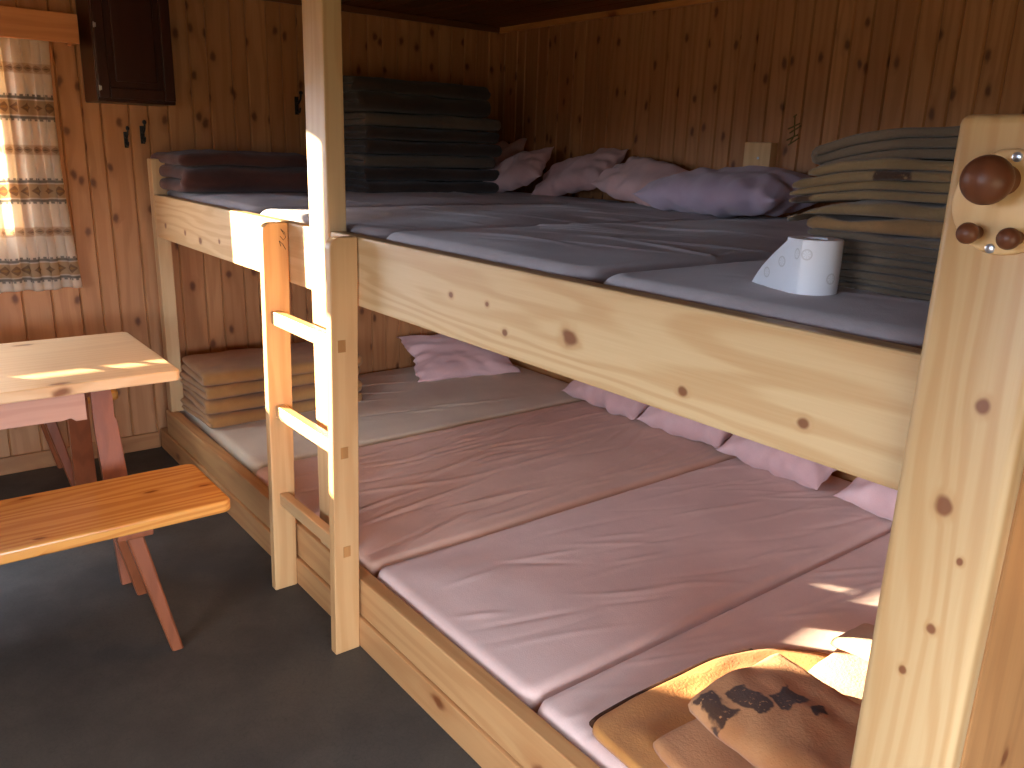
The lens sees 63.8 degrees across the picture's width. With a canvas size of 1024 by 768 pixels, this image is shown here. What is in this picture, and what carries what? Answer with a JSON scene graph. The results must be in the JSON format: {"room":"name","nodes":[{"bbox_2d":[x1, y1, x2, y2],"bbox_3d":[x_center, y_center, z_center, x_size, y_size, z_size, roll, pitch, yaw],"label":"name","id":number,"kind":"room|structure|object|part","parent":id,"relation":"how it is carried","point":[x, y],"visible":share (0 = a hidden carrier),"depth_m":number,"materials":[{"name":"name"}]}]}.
{"room":"mountain hut dormitory","nodes":[
{"label":"mountain hut dormitory","id":0,"kind":"room"},
{"bbox_2d":[0,446,481,767],"bbox_3d":[-0.414,1.089,1.904,5.330,0.080,5.920,-10,20,-37],"label":"floor","id":1,"kind":"structure","parent":0,"point":[91,676],"depth_m":2.48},
{"bbox_2d":[40,389,117,486],"bbox_3d":[-2.564,0.326,3.385,1.713,0.450,0.445,-10,20,-37],"label":"bench","id":2,"kind":"object","parent":1,"relation":"on","point":[51,431],"visible":0.29,"depth_m":3.61,"materials":[{"name":"wood"}]},
{"bbox_3d":[-2.192,0.227,3.884,0.060,0.393,0.148,9,17,23],"label":"leg","id":3,"kind":"part","parent":2,"relation":"part of","materials":[{"name":"brown wood"}]},
{"bbox_3d":[-1.981,0.307,3.623,0.148,0.393,0.060,-1,16,-10],"label":"leg","id":4,"kind":"part","parent":2,"relation":"part of","materials":[{"name":"brown wood"}]},
{"bbox_3d":[-2.558,0.128,3.329,1.713,0.039,0.395,-10,20,-37],"label":"seat","id":5,"kind":"part","parent":2,"relation":"part of","materials":[{"name":"wood"}]},
{"bbox_2d":[0,332,179,584],"bbox_3d":[-2.111,0.356,2.760,1.776,0.760,0.761,-10,20,-37],"label":"table","id":6,"kind":"object","parent":1,"relation":"on","point":[44,381],"visible":0.94,"depth_m":2.90,"materials":[{"name":"brown wood"}]},
{"bbox_3d":[-1.770,0.212,3.381,0.097,0.721,0.171,-10,20,-37],"label":"leg","id":7,"kind":"part","parent":6,"relation":"part of","materials":[{"name":"wood"}]},
{"bbox_3d":[-1.409,0.349,2.935,0.097,0.721,0.171,-10,20,-37],"label":"leg","id":8,"kind":"part","parent":6,"relation":"part of","materials":[{"name":"wood"}]},
{"bbox_2d":[0,464,230,650],"bbox_3d":[-1.689,0.659,2.304,1.714,0.450,0.442,-10,20,-37],"label":"bench","id":9,"kind":"object","parent":1,"relation":"on","point":[126,509],"visible":1,"depth_m":2.52,"materials":[{"name":"orange wood"}]},
{"bbox_3d":[-1.682,0.462,2.248,1.714,0.039,0.392,-10,20,-37],"label":"seat","id":10,"kind":"part","parent":9,"relation":"part of","materials":[{"name":"orange wood"}]},
{"bbox_3d":[-1.315,0.561,2.802,0.060,0.393,0.148,9,17,23],"label":"leg","id":11,"kind":"part","parent":9,"relation":"part of","materials":[{"name":"wood"}]},
{"bbox_3d":[-1.106,0.641,2.543,0.148,0.393,0.060,-1,16,-10],"label":"leg","id":12,"kind":"part","parent":9,"relation":"part of","materials":[{"name":"brown wood"}]},
{"bbox_2d":[259,222,358,654],"bbox_3d":[-0.648,0.161,2.631,0.103,1.296,0.516,-10,20,-37],"label":"ladder","id":13,"kind":"object","parent":1,"relation":"on","point":[339,338],"visible":1,"depth_m":2.57,"materials":[{"name":"brown wood"}]},
{"bbox_2d":[147,0,1023,767],"bbox_3d":[0.219,-0.446,3.117,2.246,2.254,3.939,-10,20,-37],"label":"bunk bed","id":14,"kind":"object","parent":1,"relation":"on","point":[940,424],"visible":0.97,"depth_m":1.25,"materials":[{"name":"brown wood"}]},
{"bbox_3d":[-1.674,-0.458,3.986,0.064,1.223,0.062,-10,20,-37],"label":"corner post","id":15,"kind":"part","parent":14,"relation":"part of","materials":[{"name":"brown wood"}]},
{"bbox_3d":[-1.128,-0.590,3.218,0.045,0.197,1.705,-10,20,-37],"label":"rail","id":16,"kind":"part","parent":14,"relation":"part of","materials":[{"name":"brown wood"}]},
{"bbox_3d":[-0.561,-0.421,2.512,0.060,2.022,0.134,-10,20,-37],"label":"post","id":17,"kind":"part","parent":14,"relation":"part of","materials":[{"name":"brown wood"}]},
{"bbox_2d":[179,364,583,474],"bbox_3d":[-0.617,0.125,4.481,2.017,0.146,1.103,-10,20,-37],"label":"mattress","id":18,"kind":"object","parent":14,"relation":"on","point":[394,405],"visible":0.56,"depth_m":4.30,"materials":[{"name":"pink fabric"}]},
{"bbox_2d":[180,391,362,428],"bbox_3d":[-1.222,0.079,4.227,0.824,0.070,0.452,-10,20,-37],"label":"folded blanket","id":19,"kind":"object","parent":18,"relation":"on","point":[219,420],"visible":0.34,"depth_m":3.95,"materials":[{"name":"brown fabric"}]},
{"bbox_2d":[183,379,362,414],"bbox_3d":[-1.218,0.014,4.208,0.820,0.073,0.457,-10,20,-37],"label":"folded blanket","id":20,"kind":"object","parent":19,"relation":"on","point":[303,392],"visible":0.27,"depth_m":3.94,"materials":[{"name":"brown fabric"}]},
{"bbox_2d":[180,366,359,399],"bbox_3d":[-1.225,-0.055,4.203,0.821,0.069,0.436,-10,20,-37],"label":"folded blanket","id":21,"kind":"object","parent":20,"relation":"on","point":[254,386],"visible":0.25,"depth_m":3.92,"materials":[{"name":"brown fabric"}]},
{"bbox_2d":[181,341,362,385],"bbox_3d":[-1.205,-0.117,4.161,0.820,0.079,0.428,-10,20,-37],"label":"folded blanket","id":22,"kind":"object","parent":21,"relation":"on","point":[236,365],"visible":0.57,"depth_m":4.00,"materials":[{"name":"brown fabric"}]},
{"bbox_2d":[397,334,519,381],"bbox_3d":[-0.320,-0.182,4.989,0.676,0.220,0.402,-6,18,-26],"label":"pillow","id":23,"kind":"object","parent":18,"relation":"on","point":[437,356],"visible":0.8,"depth_m":4.89,"materials":[{"name":"pink fabric"}]},
{"bbox_3d":[-0.604,0.616,2.793,0.048,0.126,3.684,-10,20,-37],"label":"rail","id":24,"kind":"part","parent":14,"relation":"part of","materials":[{"name":"brown wood"}]},
{"bbox_2d":[167,190,620,213],"bbox_3d":[-0.548,-0.884,4.146,2.019,0.168,1.223,-10,20,-37],"label":"mattress","id":25,"kind":"object","parent":14,"relation":"on","point":[254,202],"visible":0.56,"depth_m":3.73,"materials":[{"name":"grey fabric"}]},
{"bbox_2d":[150,149,307,192],"bbox_3d":[-1.310,-1.020,3.928,0.693,0.187,0.520,-10,20,-37],"label":"folded blanket","id":26,"kind":"object","parent":25,"relation":"on","point":[192,170],"visible":0.91,"depth_m":3.73,"materials":[{"name":"brown fabric"}]},
{"bbox_2d":[345,178,498,192],"bbox_3d":[-0.531,-1.070,4.422,0.826,0.064,0.534,-10,20,-37],"label":"folded blanket","id":27,"kind":"object","parent":25,"relation":"on","point":[353,185],"visible":0.73,"depth_m":4.17,"materials":[{"name":"grey fabric"}]},
{"bbox_2d":[345,165,498,180],"bbox_3d":[-0.524,-1.135,4.418,0.824,0.068,0.508,-10,20,-37],"label":"folded blanket","id":28,"kind":"object","parent":27,"relation":"on","point":[351,172],"visible":0.84,"depth_m":4.18,"materials":[{"name":"grey fabric"}]},
{"bbox_2d":[345,153,495,167],"bbox_3d":[-0.540,-1.195,4.390,0.820,0.065,0.494,-10,20,-37],"label":"folded blanket","id":29,"kind":"object","parent":28,"relation":"on","point":[353,159],"visible":0.84,"depth_m":4.16,"materials":[{"name":"grey fabric"}]},
{"bbox_2d":[344,139,501,156],"bbox_3d":[-0.518,-1.259,4.377,0.822,0.072,0.530,-10,20,-37],"label":"folded blanket","id":30,"kind":"object","parent":29,"relation":"on","point":[374,146],"visible":0.89,"depth_m":4.14,"materials":[{"name":"grey fabric"}]},
{"bbox_2d":[344,125,499,143],"bbox_3d":[-0.521,-1.319,4.351,0.821,0.066,0.509,-10,20,-37],"label":"folded blanket","id":31,"kind":"object","parent":30,"relation":"on","point":[356,131],"visible":0.88,"depth_m":4.12,"materials":[{"name":"grey fabric"}]},
{"bbox_2d":[344,112,500,130],"bbox_3d":[-0.514,-1.384,4.345,0.822,0.066,0.520,-10,20,-37],"label":"folded blanket","id":32,"kind":"object","parent":31,"relation":"on","point":[356,118],"visible":0.82,"depth_m":4.12,"materials":[{"name":"grey fabric"}]},
{"bbox_2d":[343,91,490,117],"bbox_3d":[-0.554,-1.450,4.276,0.802,0.097,0.508,-10,20,-37],"label":"folded blanket","id":33,"kind":"object","parent":32,"relation":"on","point":[353,101],"visible":0.77,"depth_m":4.05,"materials":[{"name":"grey fabric"}]},
{"bbox_2d":[343,75,490,99],"bbox_3d":[-0.562,-1.525,4.256,0.803,0.080,0.511,-10,20,-37],"label":"folded blanket","id":34,"kind":"object","parent":33,"relation":"on","point":[350,83],"visible":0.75,"depth_m":4.04,"materials":[{"name":"grey fabric"}]},
{"bbox_2d":[471,138,526,168],"bbox_3d":[-0.124,-1.294,4.872,0.421,0.325,0.237,7,17,18],"label":"pillow","id":35,"kind":"object","parent":25,"relation":"on","point":[508,150],"visible":0.14,"depth_m":4.81,"materials":[{"name":"fabric"}]},
{"bbox_2d":[483,147,553,192],"bbox_3d":[0.000,-1.163,4.534,0.484,0.294,0.239,11,18,30],"label":"pillow","id":36,"kind":"object","parent":25,"relation":"on","point":[521,169],"visible":0.79,"depth_m":4.43,"materials":[{"name":"pink fabric"}]},
{"bbox_2d":[531,148,627,195],"bbox_3d":[0.344,-1.110,4.378,0.254,0.292,0.582,-12,21,-40],"label":"pillow","id":37,"kind":"object","parent":25,"relation":"on","point":[571,175],"visible":0.88,"depth_m":4.26,"materials":[{"name":"pink fabric"}]},
{"bbox_2d":[255,400,736,577],"bbox_3d":[0.031,0.377,3.662,2.039,0.147,1.035,-10,20,-37],"label":"mattress","id":38,"kind":"object","parent":14,"relation":"on","point":[422,494],"visible":0.77,"depth_m":3.44,"materials":[{"name":"pink fabric"}]},
{"bbox_2d":[562,380,648,419],"bbox_3d":[0.547,0.031,4.354,0.276,0.200,0.580,-9,19,-34],"label":"pillow","id":39,"kind":"object","parent":38,"relation":"on","point":[615,404],"visible":0.45,"depth_m":4.23,"materials":[{"name":"pink fabric"}]},
{"bbox_2d":[637,406,731,447],"bbox_3d":[0.879,0.151,3.956,0.290,0.202,0.510,-10,20,-37],"label":"pillow","id":40,"kind":"object","parent":38,"relation":"on","point":[673,424],"visible":0.39,"depth_m":3.87,"materials":[{"name":"pink fabric"}]},
{"bbox_2d":[261,202,776,239],"bbox_3d":[0.117,-0.629,3.319,2.025,0.168,0.950,-10,20,-37],"label":"mattress","id":41,"kind":"object","parent":14,"relation":"on","point":[377,222],"visible":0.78,"depth_m":2.95,"materials":[{"name":"grey fabric"}]},
{"bbox_2d":[590,156,687,205],"bbox_3d":[0.647,-0.966,3.955,0.292,0.247,0.571,-7,18,-29],"label":"pillow","id":42,"kind":"object","parent":41,"relation":"on","point":[621,181],"visible":0.66,"depth_m":3.92,"materials":[{"name":"pink fabric"}]},
{"bbox_2d":[633,166,815,217],"bbox_3d":[0.919,-0.799,3.405,0.471,0.208,0.776,-9,19,-33],"label":"pillow","id":43,"kind":"object","parent":41,"relation":"on","point":[726,192],"visible":0.98,"depth_m":3.22,"materials":[{"name":"fabric"}]},
{"bbox_2d":[386,217,812,283],"bbox_3d":[0.673,-0.414,2.624,2.035,0.167,0.870,-10,20,-37],"label":"mattress","id":44,"kind":"object","parent":14,"relation":"on","point":[593,252],"visible":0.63,"depth_m":2.13,"materials":[{"name":"grey fabric"}]},
{"bbox_3d":[0.020,-0.152,1.799,0.045,0.197,1.777,-10,20,-37],"label":"rail","id":45,"kind":"part","parent":14,"relation":"part of","materials":[{"name":"brown wood"}]},
{"bbox_2d":[377,457,891,712],"bbox_3d":[0.598,0.590,2.961,2.039,0.154,0.808,-10,20,-37],"label":"mattress","id":46,"kind":"object","parent":14,"relation":"on","point":[548,605],"visible":0.83,"depth_m":2.67,"materials":[{"name":"pink fabric"}]},
{"bbox_2d":[715,434,835,489],"bbox_3d":[1.183,0.279,3.542,0.293,0.205,0.530,-9,19,-34],"label":"pillow","id":47,"kind":"object","parent":46,"relation":"on","point":[807,473],"visible":0.44,"depth_m":3.43,"materials":[{"name":"pink fabric"}]},
{"bbox_2d":[537,533,889,767],"bbox_3d":[1.096,0.783,2.346,2.039,0.146,0.812,-10,20,-37],"label":"mattress","id":48,"kind":"object","parent":14,"relation":"on","point":[808,611],"visible":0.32,"depth_m":2.34,"materials":[{"name":"pink fabric"}]},
{"bbox_2d":[589,648,829,767],"bbox_3d":[0.660,0.805,1.910,0.799,0.027,0.627,-10,20,-37],"label":"blanket","id":49,"kind":"object","parent":48,"relation":"on","point":[628,729],"visible":0.27,"depth_m":1.96,"materials":[{"name":"fabric"}]},
{"bbox_2d":[653,653,860,767],"bbox_3d":[0.606,0.773,1.724,0.438,0.137,0.474,-8,18,-31],"label":"blanket","id":50,"kind":"object","parent":49,"relation":"on","point":[772,712],"visible":0.9,"depth_m":1.77,"materials":[{"name":"brown fabric"}]},
{"bbox_2d":[808,623,874,704],"bbox_3d":[0.960,0.750,1.984,0.480,0.092,0.476,-12,21,-41],"label":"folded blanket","id":51,"kind":"object","parent":49,"relation":"on","point":[844,670],"visible":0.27,"depth_m":2.11,"materials":[{"name":"white fabric"}]},
{"bbox_2d":[833,477,897,520],"bbox_3d":[1.553,0.427,3.040,0.309,0.213,0.604,-9,19,-34],"label":"pillow","id":52,"kind":"object","parent":48,"relation":"on","point":[879,500],"visible":0.09,"depth_m":3.10,"materials":[{"name":"pink fabric"}]},
{"bbox_2d":[603,259,929,348],"bbox_3d":[1.163,-0.225,2.019,2.035,0.163,0.722,-10,20,-37],"label":"mattress","id":53,"kind":"object","parent":14,"relation":"on","point":[868,314],"visible":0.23,"depth_m":1.40,"materials":[{"name":"grey fabric"}]},
{"bbox_2d":[752,236,843,295],"bbox_3d":[0.508,-0.219,1.492,0.095,0.098,0.175,-10,20,-37],"label":"toilet roll","id":54,"kind":"object","parent":53,"relation":"on","point":[803,265],"visible":0.96,"depth_m":1.43,"materials":[{"name":"paper"}]},
{"bbox_2d":[838,276,931,300],"bbox_3d":[0.909,-0.203,1.597,0.570,0.028,0.433,-10,20,-37],"label":"folded blanket","id":55,"kind":"object","parent":53,"relation":"on","point":[920,293],"visible":0.09,"depth_m":1.46,"materials":[{"name":"grey fabric"}]},
{"bbox_2d":[840,261,934,288],"bbox_3d":[0.899,-0.220,1.567,0.566,0.027,0.425,-10,20,-37],"label":"folded blanket","id":56,"kind":"object","parent":55,"relation":"on","point":[889,274],"visible":0.24,"depth_m":1.43,"materials":[{"name":"fabric"}]},
{"bbox_2d":[842,247,936,271],"bbox_3d":[0.911,-0.249,1.579,0.578,0.029,0.399,-10,20,-37],"label":"folded blanket","id":57,"kind":"object","parent":56,"relation":"on","point":[849,254],"visible":0.17,"depth_m":1.45,"materials":[{"name":"fabric"}]},
{"bbox_2d":[808,228,940,257],"bbox_3d":[0.885,-0.277,1.570,0.576,0.035,0.420,-10,20,-37],"label":"folded blanket","id":58,"kind":"object","parent":57,"relation":"on","point":[908,245],"visible":0.27,"depth_m":1.44,"materials":[{"name":"grey fabric"}]},
{"bbox_2d":[807,214,943,238],"bbox_3d":[0.900,-0.313,1.587,0.575,0.046,0.413,-10,20,-37],"label":"folded blanket","id":59,"kind":"object","parent":58,"relation":"on","point":[850,223],"visible":0.33,"depth_m":1.46,"materials":[{"name":"brown fabric"}]},
{"bbox_2d":[787,200,946,221],"bbox_3d":[0.866,-0.328,1.590,0.564,0.072,0.404,-10,20,-37],"label":"folded blanket","id":60,"kind":"object","parent":59,"relation":"on","point":[879,208],"visible":0.45,"depth_m":1.43,"materials":[{"name":"beige fabric"}]},
{"bbox_2d":[789,181,949,203],"bbox_3d":[0.877,-0.368,1.591,0.581,0.056,0.439,-10,20,-37],"label":"folded blanket","id":61,"kind":"object","parent":60,"relation":"on","point":[910,191],"visible":0.51,"depth_m":1.45,"materials":[{"name":"beige fabric"}]},
{"bbox_2d":[792,158,953,188],"bbox_3d":[0.885,-0.389,1.550,0.567,0.066,0.451,-10,20,-37],"label":"folded blanket","id":62,"kind":"object","parent":61,"relation":"on","point":[881,169],"visible":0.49,"depth_m":1.42,"materials":[{"name":"beige fabric"}]},
{"bbox_2d":[811,126,959,166],"bbox_3d":[0.908,-0.436,1.543,0.582,0.096,0.452,-10,20,-37],"label":"folded blanket","id":63,"kind":"object","parent":62,"relation":"on","point":[922,143],"visible":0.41,"depth_m":1.41,"materials":[{"name":"fabric"}]},
{"bbox_3d":[0.568,0.458,1.163,0.044,1.598,0.136,-10,20,-37],"label":"post","id":64,"kind":"part","parent":14,"relation":"part of","materials":[{"name":"brown wood"}]},
{"bbox_3d":[0.571,-0.209,0.951,0.012,0.120,0.120,-10,20,-37],"label":"peg plate","id":65,"kind":"part","parent":14,"relation":"part of","materials":[{"name":"brown wood"}]},
{"bbox_3d":[0.779,0.510,1.277,0.406,1.450,0.024,-10,20,-37],"label":"panel","id":66,"kind":"part","parent":14,"relation":"part of","materials":[{"name":"brown wood"}]},
{"bbox_2d":[0,0,500,457],"bbox_3d":[-2.152,-0.710,3.780,5.290,2.255,0.080,-10,20,-37],"label":"wall","id":67,"kind":"structure","parent":0,"point":[238,65],"depth_m":4.08,"materials":[{"name":"brown wood"}]},
{"bbox_2d":[0,6,79,45],"bbox_3d":[-2.296,-1.461,3.270,1.008,0.118,0.161,-10,20,-37],"label":"pelmet","id":68,"kind":"object","parent":67,"relation":"attached to","point":[15,22],"visible":1,"depth_m":3.42,"materials":[{"name":"brown wood"}]},
{"bbox_2d":[0,37,82,293],"bbox_3d":[-2.202,-0.934,3.517,0.554,1.096,0.045,-10,20,-37],"label":"curtain","id":69,"kind":"object","parent":68,"relation":"hanging from","point":[38,251],"visible":0.99,"depth_m":3.60,"materials":[{"name":"beige fabric"}]},
{"bbox_2d":[0,431,160,475],"bbox_3d":[-3.000,0.497,3.402,2.955,0.085,0.016,-10,20,-37],"label":"baseboard","id":70,"kind":"structure","parent":67,"relation":"attached to","point":[40,459],"depth_m":3.96,"materials":[{"name":"brown wood"}]},
{"bbox_2d":[75,0,175,106],"bbox_3d":[-1.712,-1.516,3.650,0.324,0.518,0.276,-10,20,-37],"label":"upper cabinet","id":71,"kind":"object","parent":67,"relation":"attached to","point":[126,45],"visible":0.99,"depth_m":3.56,"materials":[{"name":"wood"}]},
{"bbox_3d":[-1.639,-1.490,3.558,0.226,0.403,0.018,-10,20,-37],"label":"door panel","id":72,"kind":"part","parent":71,"relation":"part of","materials":[{"name":"brown wood"}]},
{"bbox_2d":[123,126,128,147],"bbox_3d":[-1.796,-1.153,3.839,0.018,0.098,0.057,-10,20,-37],"label":"coat hook","id":73,"kind":"object","parent":67,"relation":"attached to","point":[126,134],"visible":1,"depth_m":3.85,"materials":[{"name":"metal"}]},
{"bbox_2d":[139,120,146,143],"bbox_3d":[-1.734,-1.187,3.874,0.020,0.107,0.065,-10,20,-37],"label":"coat hook","id":74,"kind":"object","parent":67,"relation":"attached to","point":[142,128],"visible":1,"depth_m":3.89,"materials":[{"name":"metal"}]},
{"bbox_3d":[-1.752,-1.181,3.901,0.020,0.081,0.004,-10,20,-37],"label":"plate","id":75,"kind":"part","parent":74,"relation":"part of","materials":[{"name":"metal"}]},
{"bbox_2d":[294,91,302,114],"bbox_3d":[-1.109,-1.466,4.289,0.022,0.117,0.072,-10,20,-37],"label":"coat hook","id":76,"kind":"object","parent":67,"relation":"attached to","point":[296,102],"visible":1,"depth_m":4.31,"materials":[{"name":"metal"}]},
{"bbox_3d":[-1.130,-1.461,4.318,0.022,0.090,0.004,-10,20,-37],"label":"plate","id":77,"kind":"part","parent":76,"relation":"part of","materials":[{"name":"metal"}]},
{"bbox_2d":[264,0,499,32],"bbox_3d":[-2.095,-1.766,3.432,5.106,0.032,0.022,-10,20,-37],"label":"trim","id":78,"kind":"structure","parent":67,"relation":"attached to","point":[345,8],"depth_m":4.57,"materials":[{"name":"brown wood"}]},
{"bbox_2d":[341,0,672,26],"bbox_3d":[-0.342,-1.142,1.274,5.290,0.050,5.880,-10,20,-37],"label":"ceiling","id":79,"kind":"structure","parent":0,"point":[496,13],"depth_m":4.29,"materials":[{"name":"brown wood"}]},
{"bbox_2d":[498,0,1023,216],"bbox_3d":[1.681,-0.405,3.139,0.080,2.255,5.870,-10,20,-37],"label":"wall","id":80,"kind":"structure","parent":0,"point":[686,87],"depth_m":3.64,"materials":[{"name":"brown wood"}]},
{"bbox_2d":[500,0,724,32],"bbox_3d":[1.676,-1.467,2.806,0.022,0.032,5.719,-10,20,-37],"label":"trim","id":81,"kind":"structure","parent":80,"relation":"attached to","point":[675,3],"depth_m":4.25,"materials":[{"name":"brown wood"}]},
{"bbox_2d":[743,142,777,166],"bbox_3d":[1.099,-0.980,3.661,0.055,0.182,0.140,-10,20,-37],"label":"wall block","id":82,"kind":"object","parent":80,"relation":"attached to","point":[755,153],"visible":0.56,"depth_m":3.62,"materials":[{"name":"brown wood"}]},
{"bbox_2d":[786,114,800,145],"bbox_3d":[1.211,-1.090,3.531,0.006,0.130,0.064,-10,20,-37],"label":"wall hook","id":83,"kind":"object","parent":80,"relation":"attached to","point":[794,116],"visible":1,"depth_m":3.53,"materials":[{"name":"black metal"}]}
]}

